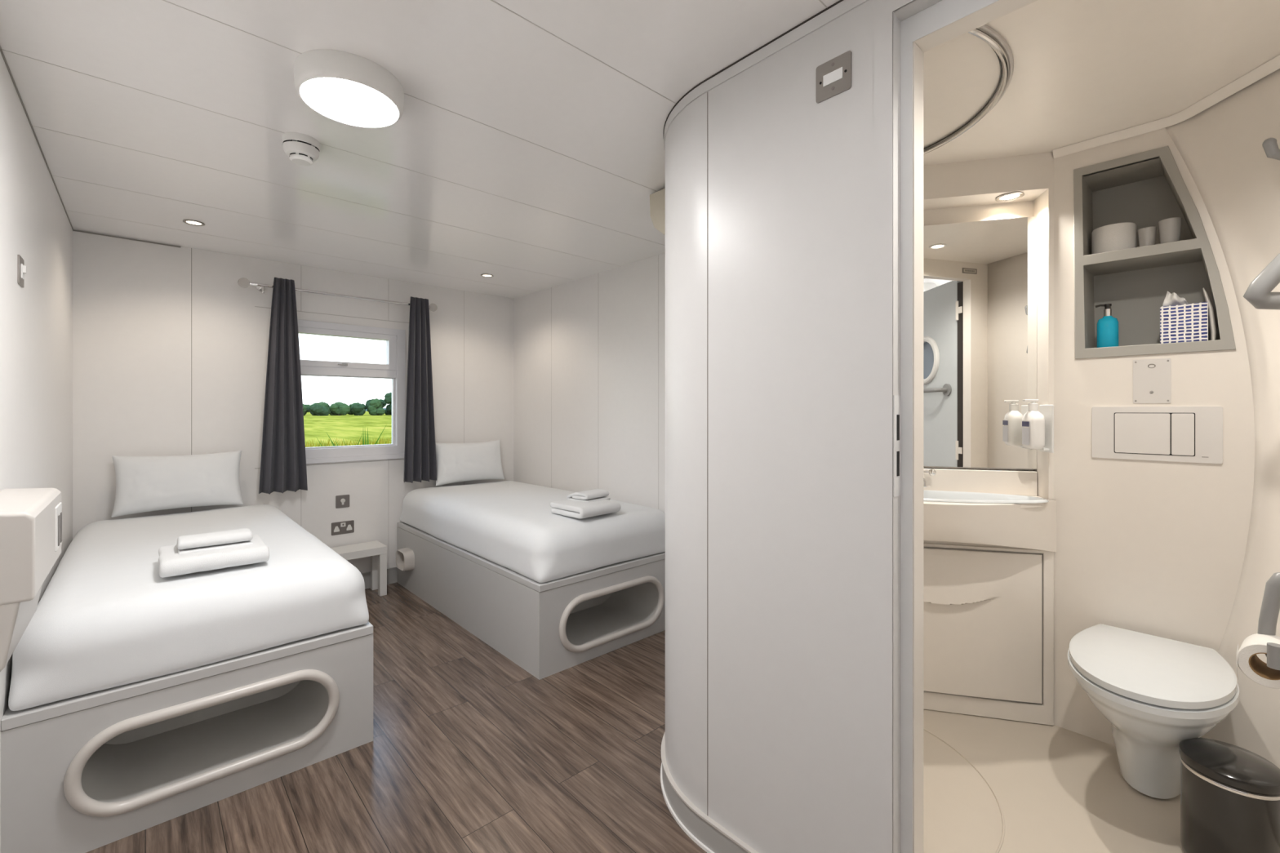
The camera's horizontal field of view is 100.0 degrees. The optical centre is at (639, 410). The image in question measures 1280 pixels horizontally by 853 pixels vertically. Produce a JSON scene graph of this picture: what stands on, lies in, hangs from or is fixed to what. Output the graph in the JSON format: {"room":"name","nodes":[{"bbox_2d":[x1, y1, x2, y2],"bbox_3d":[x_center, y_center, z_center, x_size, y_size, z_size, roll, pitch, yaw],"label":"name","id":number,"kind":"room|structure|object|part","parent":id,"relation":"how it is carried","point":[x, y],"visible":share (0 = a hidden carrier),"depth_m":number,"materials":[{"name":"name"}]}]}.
{"room":"cabin bedroom","nodes":[
{"label":"cabin bedroom","id":0,"kind":"room"},
{"bbox_2d":[0,45,73,852],"bbox_3d":[-1.169,0.153,0.813,0.063,2.200,5.500,0,0,-43],"label":"wall","id":1,"kind":"structure","parent":0,"point":[36,318],"depth_m":1.82,"materials":[{"name":"white paint"}]},
{"bbox_2d":[17,254,26,287],"bbox_3d":[-1.875,-0.421,1.631,0.014,0.086,0.086,0,0,-43],"label":"light switch","id":2,"kind":"object","parent":1,"relation":"attached to","point":[21,268],"visible":1,"depth_m":1.62,"materials":[{"name":"metal"}]},
{"bbox_2d":[0,488,62,671],"bbox_3d":[-1.484,0.381,1.281,0.113,0.345,0.495,0,0,-43],"label":"wall heater","id":3,"kind":"object","parent":1,"relation":"attached to","point":[31,518],"visible":1,"depth_m":1.13,"materials":[{"name":"white plastic"}]},
{"bbox_3d":[-1.480,0.476,1.257,0.087,0.155,0.445,0,0,-43],"label":"casing","id":4,"kind":"part","parent":3,"relation":"part of","materials":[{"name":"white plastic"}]},
{"bbox_3d":[-1.486,0.306,1.279,0.108,0.194,0.495,0,0,-43],"label":"casing","id":5,"kind":"part","parent":3,"relation":"part of","materials":[{"name":"white plastic"}]},
{"bbox_3d":[-1.555,0.310,1.433,0.006,0.115,0.115,0,0,-43],"label":"control panel","id":6,"kind":"part","parent":3,"relation":"part of","materials":[{"name":"white plastic"}]},
{"bbox_2d":[72,229,513,573],"bbox_3d":[-2.033,0.153,3.740,2.640,2.200,0.104,0,0,-43],"label":"wall","id":7,"kind":"structure","parent":0,"point":[170,352],"depth_m":3.24,"materials":[{"name":"white paint"}]},
{"bbox_2d":[237,277,437,311],"bbox_3d":[-1.983,-0.754,3.635,1.200,0.081,0.125,0,0,-43],"label":"curtain rod","id":8,"kind":"object","parent":7,"relation":"attached to","point":[243,282],"visible":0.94,"depth_m":3.49,"materials":[{"name":"silver metal"}]},
{"bbox_2d":[258,277,307,494],"bbox_3d":[-2.208,-0.157,3.323,0.254,1.332,0.092,0,0,-43],"label":"curtain","id":9,"kind":"object","parent":8,"relation":"hanging from","point":[283,457],"visible":1,"depth_m":3.33,"materials":[{"name":"grey fabric"}]},
{"bbox_3d":[-1.960,-0.765,3.613,1.055,0.018,0.018,0,0,-43],"label":"rod","id":10,"kind":"part","parent":8,"relation":"part of","materials":[{"name":"silver metal"}]},
{"bbox_2d":[403,296,436,483],"bbox_3d":[-1.595,-0.151,3.889,0.228,1.340,0.091,0,0,-43],"label":"curtain","id":11,"kind":"object","parent":8,"relation":"hanging from","point":[420,455],"visible":1,"depth_m":3.90,"materials":[{"name":"grey fabric"}]},
{"bbox_2d":[335,494,349,508],"bbox_3d":[-2.029,0.625,3.666,0.086,0.086,0.018,0,0,-43],"label":"wall outlet","id":12,"kind":"object","parent":7,"relation":"attached to","point":[341,501],"visible":1,"depth_m":3.67,"materials":[{"name":"metal"}]},
{"bbox_2d":[340,498,345,504],"bbox_3d":[-2.027,0.626,3.665,0.028,0.042,0.014,0,0,-43],"label":"socket","id":13,"kind":"object","parent":12,"relation":"attached to","point":[342,500],"depth_m":3.66,"materials":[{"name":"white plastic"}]},
{"bbox_2d":[331,520,354,535],"bbox_3d":[-2.032,0.805,3.670,0.140,0.086,0.009,0,0,-43],"label":"wall socket","id":14,"kind":"object","parent":7,"relation":"attached to","point":[346,526],"visible":1,"depth_m":3.67,"materials":[{"name":"metal"}]},
{"bbox_2d":[333,526,339,532],"bbox_3d":[-2.060,0.808,3.644,0.034,0.038,0.002,0,0,-43],"label":"socket","id":15,"kind":"object","parent":14,"relation":"attached to","point":[336,529],"depth_m":3.64,"materials":[{"name":"white plastic"}]},
{"bbox_2d":[346,524,351,530],"bbox_3d":[-2.002,0.808,3.697,0.034,0.038,0.002,0,0,-43],"label":"socket","id":16,"kind":"object","parent":14,"relation":"attached to","point":[348,526],"depth_m":3.70,"materials":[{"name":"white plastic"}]},
{"bbox_2d":[297,319,405,464],"bbox_3d":[-2.043,-0.118,3.697,0.825,0.942,0.103,0,0,-43],"label":"window","id":17,"kind":"structure","parent":7,"relation":"in","point":[394,369],"depth_m":3.78,"materials":[{"name":"white plastic"}]},
{"bbox_3d":[-2.046,-0.417,3.700,0.685,0.254,0.066,0,0,-43],"label":"sash","id":18,"kind":"part","parent":17,"relation":"part of","materials":[{"name":"white plastic"}]},
{"bbox_3d":[-2.027,0.336,3.679,0.825,0.035,0.042,0,0,-43],"label":"sill","id":19,"kind":"part","parent":17,"relation":"part of","materials":[{"name":"white plastic"}]},
{"bbox_2d":[361,566,396,589],"bbox_3d":[-2.060,1.198,3.641,0.785,0.111,0.014,0,0,-43],"label":"baseboard","id":20,"kind":"structure","parent":7,"relation":"attached to","point":[391,572],"depth_m":3.86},
{"bbox_2d":[86,582,706,852],"bbox_3d":[-0.001,1.283,1.890,3.240,0.060,5.500,0,0,-43],"label":"floor","id":21,"kind":"structure","parent":0,"point":[469,751],"depth_m":1.85,"materials":[{"name":"brown wood"}]},
{"bbox_2d":[0,504,373,852],"bbox_3d":[-1.978,0.906,2.409,0.915,0.694,1.905,0,0,-43],"label":"bed","id":22,"kind":"object","parent":21,"relation":"on","point":[140,700],"visible":0.85,"depth_m":1.74,"materials":[{"name":"white fabric"}]},
{"bbox_2d":[111,450,243,517],"bbox_3d":[-2.571,0.400,3.009,0.556,0.316,0.173,0,0,-43],"label":"pillow","id":23,"kind":"object","parent":22,"relation":"on","point":[144,484],"visible":1,"depth_m":2.94,"materials":[{"name":"white fabric"}]},
{"bbox_3d":[-1.984,0.832,2.415,0.915,0.031,1.887,0,0,-43],"label":"rail","id":24,"kind":"part","parent":22,"relation":"part of","materials":[{"name":"white fabric"}]},
{"bbox_3d":[-1.984,0.689,2.418,0.907,0.260,1.882,0,0,-43],"label":"mattress","id":25,"kind":"part","parent":22,"relation":"part of","materials":[{"name":"white fabric"}]},
{"bbox_2d":[158,534,269,577],"bbox_3d":[-1.554,0.528,1.959,0.304,0.060,0.283,0,0,-43],"label":"bath towel","id":26,"kind":"object","parent":22,"relation":"on","point":[171,563],"visible":0.86,"depth_m":1.87,"materials":[{"name":"white fabric"}]},
{"bbox_2d":[177,528,253,554],"bbox_3d":[-1.575,0.482,1.989,0.215,0.058,0.182,0,0,-43],"label":"hand towel","id":27,"kind":"object","parent":26,"relation":"on","point":[240,537],"visible":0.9,"depth_m":1.94,"materials":[{"name":"white fabric"}]},
{"bbox_2d":[330,540,386,596],"bbox_3d":[-1.961,1.087,3.553,0.480,0.331,0.213,0,0,-43],"label":"side table","id":28,"kind":"object","parent":21,"relation":"on","point":[376,550],"visible":0.47,"depth_m":3.62,"materials":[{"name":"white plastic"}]},
{"bbox_3d":[-1.858,1.113,3.760,0.045,0.281,0.045,0,0,-43],"label":"leg","id":29,"kind":"part","parent":28,"relation":"part of","materials":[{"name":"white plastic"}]},
{"bbox_3d":[-1.746,1.113,3.639,0.045,0.281,0.045,0,0,-43],"label":"leg","id":30,"kind":"part","parent":28,"relation":"part of","materials":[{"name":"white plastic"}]},
{"bbox_2d":[395,480,665,679],"bbox_3d":[-0.783,0.905,3.489,1.019,0.696,1.935,0,0,-43],"label":"bed","id":31,"kind":"object","parent":21,"relation":"on","point":[551,593],"visible":0.88,"depth_m":2.90,"materials":[{"name":"white fabric"}]},
{"bbox_2d":[435,440,504,485],"bbox_3d":[-1.321,0.400,4.161,0.556,0.316,0.171,0,0,-43],"label":"pillow","id":32,"kind":"object","parent":31,"relation":"on","point":[472,461],"visible":1,"depth_m":4.08,"materials":[{"name":"white fabric"}]},
{"bbox_3d":[-0.765,0.832,3.518,0.953,0.031,1.917,0,0,-43],"label":"rail","id":33,"kind":"part","parent":31,"relation":"part of","materials":[{"name":"white fabric"}]},
{"bbox_3d":[-0.765,0.688,3.520,0.950,0.261,1.912,0,0,-43],"label":"mattress","id":34,"kind":"part","parent":31,"relation":"part of","materials":[{"name":"white fabric"}]},
{"bbox_2d":[550,499,621,519],"bbox_3d":[-0.297,0.530,2.928,0.284,0.060,0.283,0,0,43],"label":"bath towel","id":35,"kind":"object","parent":31,"relation":"on","point":[568,508],"visible":0.96,"depth_m":2.84,"materials":[{"name":"white fabric"}]},
{"bbox_2d":[566,488,610,502],"bbox_3d":[-0.290,0.484,3.037,0.180,0.058,0.184,0,0,39],"label":"hand towel","id":36,"kind":"object","parent":35,"relation":"on","point":[595,495],"visible":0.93,"depth_m":2.98,"materials":[{"name":"white fabric"}]},
{"bbox_2d":[0,0,839,298],"bbox_3d":[-0.001,-0.977,1.890,3.240,0.061,5.500,0,0,-43],"label":"ceiling","id":37,"kind":"structure","parent":0,"point":[526,150],"depth_m":1.78,"materials":[{"name":"white paint"}]},
{"bbox_2d":[182,219,204,226],"bbox_3d":[-2.250,-0.945,2.707,0.088,0.007,0.088,0,0,-43],"label":"recessed light","id":38,"kind":"object","parent":37,"relation":"in","point":[192,222],"visible":1,"depth_m":2.71,"materials":[{"name":"metal"}]},
{"bbox_3d":[-2.250,-0.946,2.707,0.059,0.001,0.059,0,0,-43],"label":"bulb","id":39,"kind":"part","parent":38,"relation":"part of","materials":[{"name":"white glass"}]},
{"bbox_2d":[281,132,319,165],"bbox_3d":[-1.188,-0.907,1.883,0.114,0.079,0.114,0,0,-43],"label":"smoke detector","id":40,"kind":"object","parent":37,"relation":"attached to","point":[300,151],"visible":1,"depth_m":1.85,"materials":[{"name":"white plastic"}]},
{"bbox_2d":[293,48,404,127],"bbox_3d":[-0.831,-0.911,1.546,0.280,0.071,0.280,0,0,-43],"label":"ceiling light","id":41,"kind":"object","parent":37,"relation":"attached to","point":[342,86],"visible":1,"depth_m":1.48,"materials":[{"name":"white plastic"}]},
{"bbox_2d":[301,77,397,125],"bbox_3d":[-0.831,-0.889,1.546,0.243,0.026,0.243,0,0,-43],"label":"diffuser","id":42,"kind":"object","parent":41,"relation":"attached to","point":[354,101],"depth_m":1.52,"materials":[{"name":"white plastic"}]},
{"bbox_2d":[480,273,493,277],"bbox_3d":[-1.074,-0.945,3.770,0.088,0.007,0.088,0,0,-43],"label":"recessed light","id":43,"kind":"object","parent":37,"relation":"in","point":[485,275],"visible":1,"depth_m":3.77,"materials":[{"name":"metal"}]},
{"bbox_2d":[513,253,665,512],"bbox_3d":[-0.161,0.153,3.612,0.061,2.200,2.750,0,0,-43],"label":"wall","id":44,"kind":"structure","parent":0,"point":[589,351],"depth_m":3.73,"materials":[{"name":"white paint"}]},
{"bbox_2d":[665,0,1035,852],"bbox_3d":[0.856,0.153,1.087,0.980,2.200,2.953,0,0,-21],"label":"wall partition","id":45,"kind":"structure","parent":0,"point":[769,186],"depth_m":1.37,"materials":[{"name":"laminate"}]},
{"bbox_2d":[649,188,665,235],"bbox_3d":[0.373,-0.824,2.451,0.650,0.227,0.280,0,0,-43],"label":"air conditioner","id":46,"kind":"object","parent":45,"relation":"attached to","point":[657,199],"visible":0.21,"depth_m":2.29,"materials":[{"name":"beige plastic"}]},
{"bbox_2d":[662,764,748,852],"bbox_3d":[0.361,1.209,1.932,0.539,0.088,1.440,0,0,9],"label":"baseboard","id":47,"kind":"structure","parent":45,"relation":"attached to","point":[711,837],"depth_m":1.55,"materials":[{"name":"grey plastic"}]},
{"bbox_2d":[660,762,714,852],"bbox_3d":[0.357,1.248,1.932,0.545,0.010,1.448,0,0,9],"label":"trim","id":48,"kind":"structure","parent":47,"relation":"attached to","point":[683,828],"depth_m":1.61,"materials":[{"name":"white metal"}]},
{"bbox_2d":[661,731,758,852],"bbox_3d":[0.359,1.166,1.932,0.543,0.006,1.445,0,0,9],"label":"trim","id":49,"kind":"structure","parent":47,"relation":"attached to","point":[734,838],"depth_m":1.56,"materials":[{"name":"white metal"}]},
{"bbox_2d":[663,0,868,150],"bbox_3d":[0.817,-0.928,1.064,0.910,0.030,2.936,0,0,-20],"label":"trim","id":50,"kind":"structure","parent":45,"relation":"attached to","point":[844,6],"depth_m":1.39,"materials":[{"name":"laminate"}]},
{"bbox_2d":[816,50,851,102],"bbox_3d":[0.452,-0.778,1.254,0.006,0.087,0.087,0,0,-43],"label":"light switch","id":51,"kind":"object","parent":45,"relation":"attached to","point":[833,77],"visible":1,"depth_m":1.25,"materials":[{"name":"metal"}]},
{"bbox_2d":[873,0,914,852],"bbox_3d":[0.866,0.174,0.809,0.004,2.157,1.027,0,0,-43],"label":"trim","id":52,"kind":"structure","parent":45,"relation":"attached to","point":[882,9],"depth_m":1.17,"materials":[{"name":"metal"}]},
{"bbox_2d":[893,395,901,497],"bbox_3d":[0.562,0.078,1.171,0.036,0.220,0.002,0,0,-43],"label":"strike plate","id":53,"kind":"object","parent":52,"relation":"attached to","point":[896,399],"visible":1,"depth_m":1.17,"materials":[{"name":"metal"}]},
{"bbox_2d":[900,0,998,852],"bbox_3d":[0.918,0.197,0.857,0.056,2.112,0.947,0,0,-43],"label":"trim","id":54,"kind":"structure","parent":45,"relation":"attached to","point":[943,13],"depth_m":1.18,"materials":[{"name":"paint"}]},
{"bbox_2d":[923,0,1037,53],"bbox_3d":[0.763,0.099,1.064,0.004,2.008,1.670,0,0,-43],"label":"trim","id":55,"kind":"structure","parent":45,"relation":"in","point":[1035,0],"depth_m":1.12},
{"bbox_2d":[923,151,1053,554],"bbox_3d":[1.060,0.099,2.048,0.840,2.008,0.128,0,0,15],"label":"wall","id":56,"kind":"structure","parent":0,"point":[966,191],"depth_m":1.94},
{"bbox_2d":[923,216,1036,470],"bbox_3d":[1.070,-0.246,2.080,0.804,0.932,0.006,0,0,16],"label":"wall mirror","id":57,"kind":"object","parent":56,"relation":"attached to","point":[980,277],"visible":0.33,"depth_m":2.02,"materials":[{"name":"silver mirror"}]},
{"bbox_2d":[923,468,1037,496],"bbox_3d":[1.065,0.270,2.069,0.805,0.089,0.015,0,0,15],"label":"backsplash","id":58,"kind":"structure","parent":56,"relation":"attached to","point":[994,482],"depth_m":2.00,"materials":[{"name":"beige plastic"}]},
{"bbox_2d":[995,191,1024,201],"bbox_3d":[1.346,-0.776,1.955,0.088,0.007,0.088,0,0,-43],"label":"recessed light","id":59,"kind":"object","parent":56,"relation":"in","point":[1011,196],"visible":1,"depth_m":1.95,"materials":[{"name":"metal"}]},
{"bbox_3d":[1.346,-0.778,1.955,0.059,0.001,0.059,0,0,-43],"label":"bulb","id":60,"kind":"part","parent":59,"relation":"part of","materials":[{"name":"white glass"}]},
{"bbox_2d":[1022,399,1053,453],"bbox_3d":[1.398,0.055,1.898,0.076,0.186,0.095,0,0,15],"label":"soap dispenser","id":61,"kind":"object","parent":56,"relation":"attached to","point":[1037,427],"visible":1,"depth_m":1.87,"materials":[{"name":"white plastic"}]},
{"bbox_2d":[1022,410,1044,448],"bbox_3d":[1.390,0.069,1.897,0.052,0.135,0.090,0,0,15],"label":"bottle","id":62,"kind":"object","parent":61,"relation":"on","point":[1033,421],"depth_m":1.86,"materials":[{"name":"white plastic"}]},
{"bbox_2d":[923,709,1184,852],"bbox_3d":[1.067,1.121,1.513,1.060,0.044,1.920,0,0,-43],"label":"floor","id":63,"kind":"structure","parent":0,"point":[991,785],"depth_m":1.54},
{"bbox_2d":[923,542,1053,725],"bbox_3d":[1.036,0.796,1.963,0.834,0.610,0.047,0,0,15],"label":"vanity cabinet","id":64,"kind":"object","parent":63,"relation":"on","point":[988,616],"visible":0.59,"depth_m":1.91,"materials":[{"name":"beige plastic"}]},
{"bbox_2d":[923,468,1056,551],"bbox_3d":[1.031,0.359,1.939,0.840,0.268,0.283,0,0,15],"label":"washbasin","id":65,"kind":"object","parent":64,"relation":"in","point":[1002,508],"visible":0.44,"depth_m":1.83,"materials":[{"name":"white ceramic"}]},
{"bbox_3d":[1.032,0.378,1.943,0.766,0.147,0.217,0,0,15],"label":"bowl","id":66,"kind":"part","parent":65,"relation":"part of","materials":[{"name":"white ceramic"}]},
{"bbox_2d":[923,495,1055,507],"bbox_3d":[1.031,0.321,1.940,0.840,0.014,0.274,0,0,15],"label":"countertop","id":67,"kind":"structure","parent":65,"relation":"on","point":[1037,504],"depth_m":1.81,"materials":[{"name":"white plastic"}]},
{"bbox_2d":[923,469,936,487],"bbox_3d":[1.067,0.268,1.995,0.078,0.092,0.116,0,0,15],"label":"tap","id":68,"kind":"object","parent":67,"relation":"on","point":[931,472],"visible":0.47,"depth_m":2.01,"materials":[{"name":"silver metal"}]},
{"bbox_3d":[1.047,0.275,2.000,0.036,0.078,0.116,0,0,15],"label":"spout","id":69,"kind":"part","parent":68,"relation":"part of","materials":[{"name":"silver metal"}]},
{"bbox_3d":[1.083,0.235,2.026,0.062,0.028,0.026,0,0,26],"label":"lever","id":70,"kind":"part","parent":68,"relation":"part of","materials":[{"name":"silver metal"}]},
{"bbox_2d":[1067,623,1239,799],"bbox_3d":[1.430,0.900,1.515,0.523,0.395,0.350,0,0,-43],"label":"toilet","id":71,"kind":"object","parent":63,"relation":"on","point":[1155,693],"visible":0.92,"depth_m":1.45,"materials":[{"name":"white ceramic"}]},
{"bbox_3d":[1.421,0.714,1.506,0.493,0.022,0.342,0,0,-43],"label":"lid","id":72,"kind":"part","parent":71,"relation":"part of","materials":[{"name":"white plastic"}]},
{"bbox_3d":[1.420,0.739,1.506,0.495,0.020,0.350,0,0,-43],"label":"seat","id":73,"kind":"part","parent":71,"relation":"part of","materials":[{"name":"white plastic"}]},
{"bbox_3d":[1.437,0.924,1.521,0.506,0.347,0.338,0,0,-43],"label":"bowl","id":74,"kind":"part","parent":71,"relation":"part of","materials":[{"name":"white ceramic"}]},
{"bbox_2d":[1178,737,1279,852],"bbox_3d":[1.422,0.967,1.290,0.180,0.273,0.189,0,0,22],"label":"pedal bin","id":75,"kind":"object","parent":63,"relation":"on","point":[1230,793],"visible":1,"depth_m":1.25,"materials":[{"name":"black metal"}]},
{"bbox_3d":[1.425,0.849,1.294,0.179,0.037,0.179,0,0,-43],"label":"lid","id":76,"kind":"part","parent":75,"relation":"part of","materials":[{"name":"black plastic"}]},
{"bbox_2d":[923,0,1279,165],"bbox_3d":[1.067,-0.920,1.513,1.060,0.030,1.920,0,0,-43],"label":"ceiling","id":77,"kind":"structure","parent":0,"point":[1084,70],"depth_m":1.42,"materials":[{"name":"beige paint"}]},
{"bbox_2d":[923,24,1013,154],"bbox_3d":[0.767,-0.896,1.707,0.556,0.020,0.884,0,0,-20],"label":"rail","id":78,"kind":"object","parent":77,"relation":"attached to","point":[1007,68],"visible":0.47,"depth_m":1.42,"materials":[{"name":"silver metal"}]},
{"bbox_2d":[1053,127,1254,746],"bbox_3d":[1.614,0.099,1.716,0.020,2.008,0.466,0,0,-43],"label":"wall","id":79,"kind":"structure","parent":0,"point":[1154,548],"depth_m":1.72,"materials":[{"name":"beige plastic"}]},
{"bbox_2d":[1133,358,1171,403],"bbox_3d":[1.616,-0.091,1.696,0.005,0.140,0.087,0,0,-43],"label":"plate","id":80,"kind":"object","parent":79,"relation":"attached to","point":[1152,378],"visible":1,"depth_m":1.69,"materials":[{"name":"metal"}]},
{"bbox_2d":[1073,145,1235,359],"bbox_3d":[1.684,-0.499,1.768,0.208,0.648,0.372,0,0,-43],"label":"recessed shelf","id":81,"kind":"object","parent":79,"relation":"attached to","point":[1145,188],"visible":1,"depth_m":1.82,"materials":[{"name":"grey plastic"}]},
{"bbox_2d":[1095,303,1119,347],"bbox_3d":[1.575,-0.283,1.810,0.056,0.148,0.059,0,0,-43],"label":"pump bottle","id":82,"kind":"object","parent":81,"relation":"on","point":[1108,326],"visible":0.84,"depth_m":1.79,"materials":[{"name":"blue plastic"}]},
{"bbox_2d":[1091,222,1137,253],"bbox_3d":[1.620,-0.574,1.835,0.116,0.099,0.116,0,0,-43],"label":"toilet roll","id":83,"kind":"object","parent":81,"relation":"on","point":[1118,236],"visible":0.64,"depth_m":1.79,"materials":[{"name":"paper"}]},
{"bbox_2d":[1137,226,1156,246],"bbox_3d":[1.659,-0.558,1.756,0.044,0.069,0.044,0,0,-43],"label":"tumbler","id":84,"kind":"object","parent":81,"relation":"in","point":[1147,236],"visible":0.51,"depth_m":1.74,"materials":[{"name":"grey ceramic"}]},
{"bbox_2d":[1158,217,1182,244],"bbox_3d":[1.688,-0.565,1.709,0.054,0.081,0.054,0,0,-43],"label":"tumbler","id":85,"kind":"object","parent":81,"relation":"in","point":[1170,228],"visible":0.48,"depth_m":1.69,"materials":[{"name":"grey ceramic"}]},
{"bbox_2d":[1160,291,1208,343],"bbox_3d":[1.710,-0.294,1.686,0.100,0.170,0.104,0,0,-43],"label":"tissue box","id":86,"kind":"object","parent":81,"relation":"on","point":[1180,321],"visible":0.97,"depth_m":1.66,"materials":[{"name":"cardboard"}]},
{"bbox_2d":[1202,288,1216,340],"bbox_3d":[1.743,-0.291,1.643,0.068,0.164,0.030,0,0,-43],"label":"magazine","id":87,"kind":"object","parent":81,"relation":"in","point":[1211,311],"visible":0.83,"depth_m":1.62,"materials":[{"name":"white paper"}]},
{"bbox_2d":[1091,406,1222,463],"bbox_3d":[1.617,0.074,1.691,0.010,0.170,0.298,0,0,-43],"label":"flush plate","id":88,"kind":"object","parent":79,"relation":"attached to","point":[1191,434],"visible":1,"depth_m":1.68,"materials":[{"name":"plastic"}]},
{"bbox_2d":[1164,68,1279,768],"bbox_3d":[1.647,0.099,1.025,0.342,2.016,1.290,0,0,14],"label":"wall","id":89,"kind":"structure","parent":0,"point":[1220,146],"depth_m":1.53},
{"bbox_2d":[1053,54,1279,158],"bbox_3d":[1.601,-0.892,1.537,0.156,0.023,0.740,0,0,-15],"label":"trim","id":90,"kind":"structure","parent":89,"relation":"attached to","point":[1273,64],"depth_m":1.63,"materials":[{"name":"beige plastic"}]},
{"bbox_2d":[1243,253,1279,309],"bbox_3d":[1.600,-0.392,1.213,0.300,0.329,0.154,0,0,16],"label":"grab rail","id":91,"kind":"object","parent":89,"relation":"attached to","point":[1259,294],"visible":1,"depth_m":1.28,"materials":[{"name":"grey plastic"}]},
{"bbox_2d":[1257,572,1279,670],"bbox_3d":[1.580,0.470,1.205,0.372,0.199,0.130,0,0,9],"label":"toilet roll holder","id":92,"kind":"object","parent":89,"relation":"attached to","point":[1270,606],"visible":0.78,"depth_m":1.25,"materials":[{"name":"grey plastic"}]},
{"bbox_2d":[1235,633,1279,688],"bbox_3d":[1.451,0.582,1.236,0.109,0.108,0.105,0,0,-43],"label":"toilet roll","id":93,"kind":"object","parent":92,"relation":"hanging from","point":[1247,660],"visible":0.88,"depth_m":1.23,"materials":[{"name":"paper"}]},
{"bbox_3d":[1.612,0.460,1.202,0.319,0.179,0.051,0,0,25],"label":"rail","id":94,"kind":"part","parent":92,"relation":"part of","materials":[{"name":"grey plastic"}]},
{"bbox_2d":[1262,137,1279,159],"bbox_3d":[1.647,-0.662,1.373,0.095,0.068,0.044,0,0,2],"label":"coat hook","id":95,"kind":"object","parent":89,"relation":"attached to","point":[1270,146],"visible":1,"depth_m":1.37,"materials":[{"name":"grey plastic"}]},
{"label":"outside","id":96,"kind":"structure","parent":0,"visible":0},
{"bbox_2d":[303,411,391,447],"bbox_3d":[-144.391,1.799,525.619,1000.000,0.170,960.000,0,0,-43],"label":"ground","id":97,"kind":"structure","parent":96,"point":[347,427],"depth_m":53.85,"materials":[{"name":"green plant"}]},
{"bbox_2d":[302,404,306,412],"bbox_3d":[-106.457,0.122,166.387,5.450,4.006,5.666,0,0,-43],"label":"tree","id":98,"kind":"object","parent":97,"relation":"on","point":[304,406],"visible":0.07,"depth_m":166.76,"materials":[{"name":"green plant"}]},
{"bbox_2d":[309,404,328,415],"bbox_3d":[-101.347,0.102,169.694,5.421,4.124,5.170,0,0,-43],"label":"tree","id":99,"kind":"object","parent":97,"relation":"on","point":[318,410],"visible":0.96,"depth_m":168.31,"materials":[{"name":"green plant"}]},
{"bbox_2d":[308,401,330,413],"bbox_3d":[-105.743,-0.281,177.126,6.267,4.960,6.558,0,0,-43],"label":"tree","id":100,"kind":"object","parent":97,"relation":"on","point":[322,403],"visible":0.17,"depth_m":175.72,"materials":[{"name":"green plant"}]},
{"bbox_2d":[309,402,329,415],"bbox_3d":[-109.835,-0.381,184.226,6.584,4.833,5.658,0,0,-43],"label":"tree","id":101,"kind":"object","parent":97,"relation":"on","point":[311,412],"visible":0.06,"depth_m":181.43,"materials":[{"name":"green plant"}]},
{"bbox_2d":[328,401,350,415],"bbox_3d":[-97.322,-0.327,173.882,6.126,4.661,4.826,0,0,-43],"label":"tree","id":102,"kind":"object","parent":97,"relation":"on","point":[340,408],"visible":0.99,"depth_m":172.66,"materials":[{"name":"green plant"}]},
{"bbox_2d":[331,429,373,446],"bbox_3d":[-3.133,0.997,6.360,1.110,1.612,0.196,0,0,-43],"label":"clump","id":103,"kind":"object","parent":97,"relation":"on","point":[367,439],"visible":0.04,"depth_m":6.25,"materials":[{"name":"green plant"}]},
{"bbox_2d":[326,426,386,446],"bbox_3d":[-3.590,0.996,7.024,0.972,1.614,0.187,0,0,-43],"label":"clump","id":104,"kind":"object","parent":97,"relation":"on","point":[384,427],"visible":0.07,"depth_m":7.00,"materials":[{"name":"green plant"}]},
{"bbox_2d":[347,402,365,415],"bbox_3d":[-97.165,-0.283,184.608,5.995,4.778,6.034,0,0,-43],"label":"tree","id":105,"kind":"object","parent":97,"relation":"on","point":[350,405],"visible":0.12,"depth_m":183.77,"materials":[{"name":"green plant"}]},
{"bbox_2d":[350,403,364,415],"bbox_3d":[-93.299,-0.016,177.255,4.520,4.342,5.714,0,0,-43],"label":"tree","id":106,"kind":"object","parent":97,"relation":"on","point":[357,409],"visible":0.98,"depth_m":175.79,"materials":[{"name":"green plant"}]},
{"bbox_2d":[366,398,385,415],"bbox_3d":[-89.508,-1.016,181.958,5.333,6.039,5.655,0,0,-43],"label":"tree","id":107,"kind":"object","parent":97,"relation":"on","point":[375,407],"visible":1,"depth_m":180.37,"materials":[{"name":"green plant"}]},
{"bbox_2d":[383,392,391,413],"bbox_3d":[-84.833,-2.091,185.453,7.032,8.188,8.139,0,0,-43],"label":"tree","id":108,"kind":"object","parent":97,"relation":"on","point":[388,397],"visible":0.4,"depth_m":183.12,"materials":[{"name":"green plant"}]}
]}

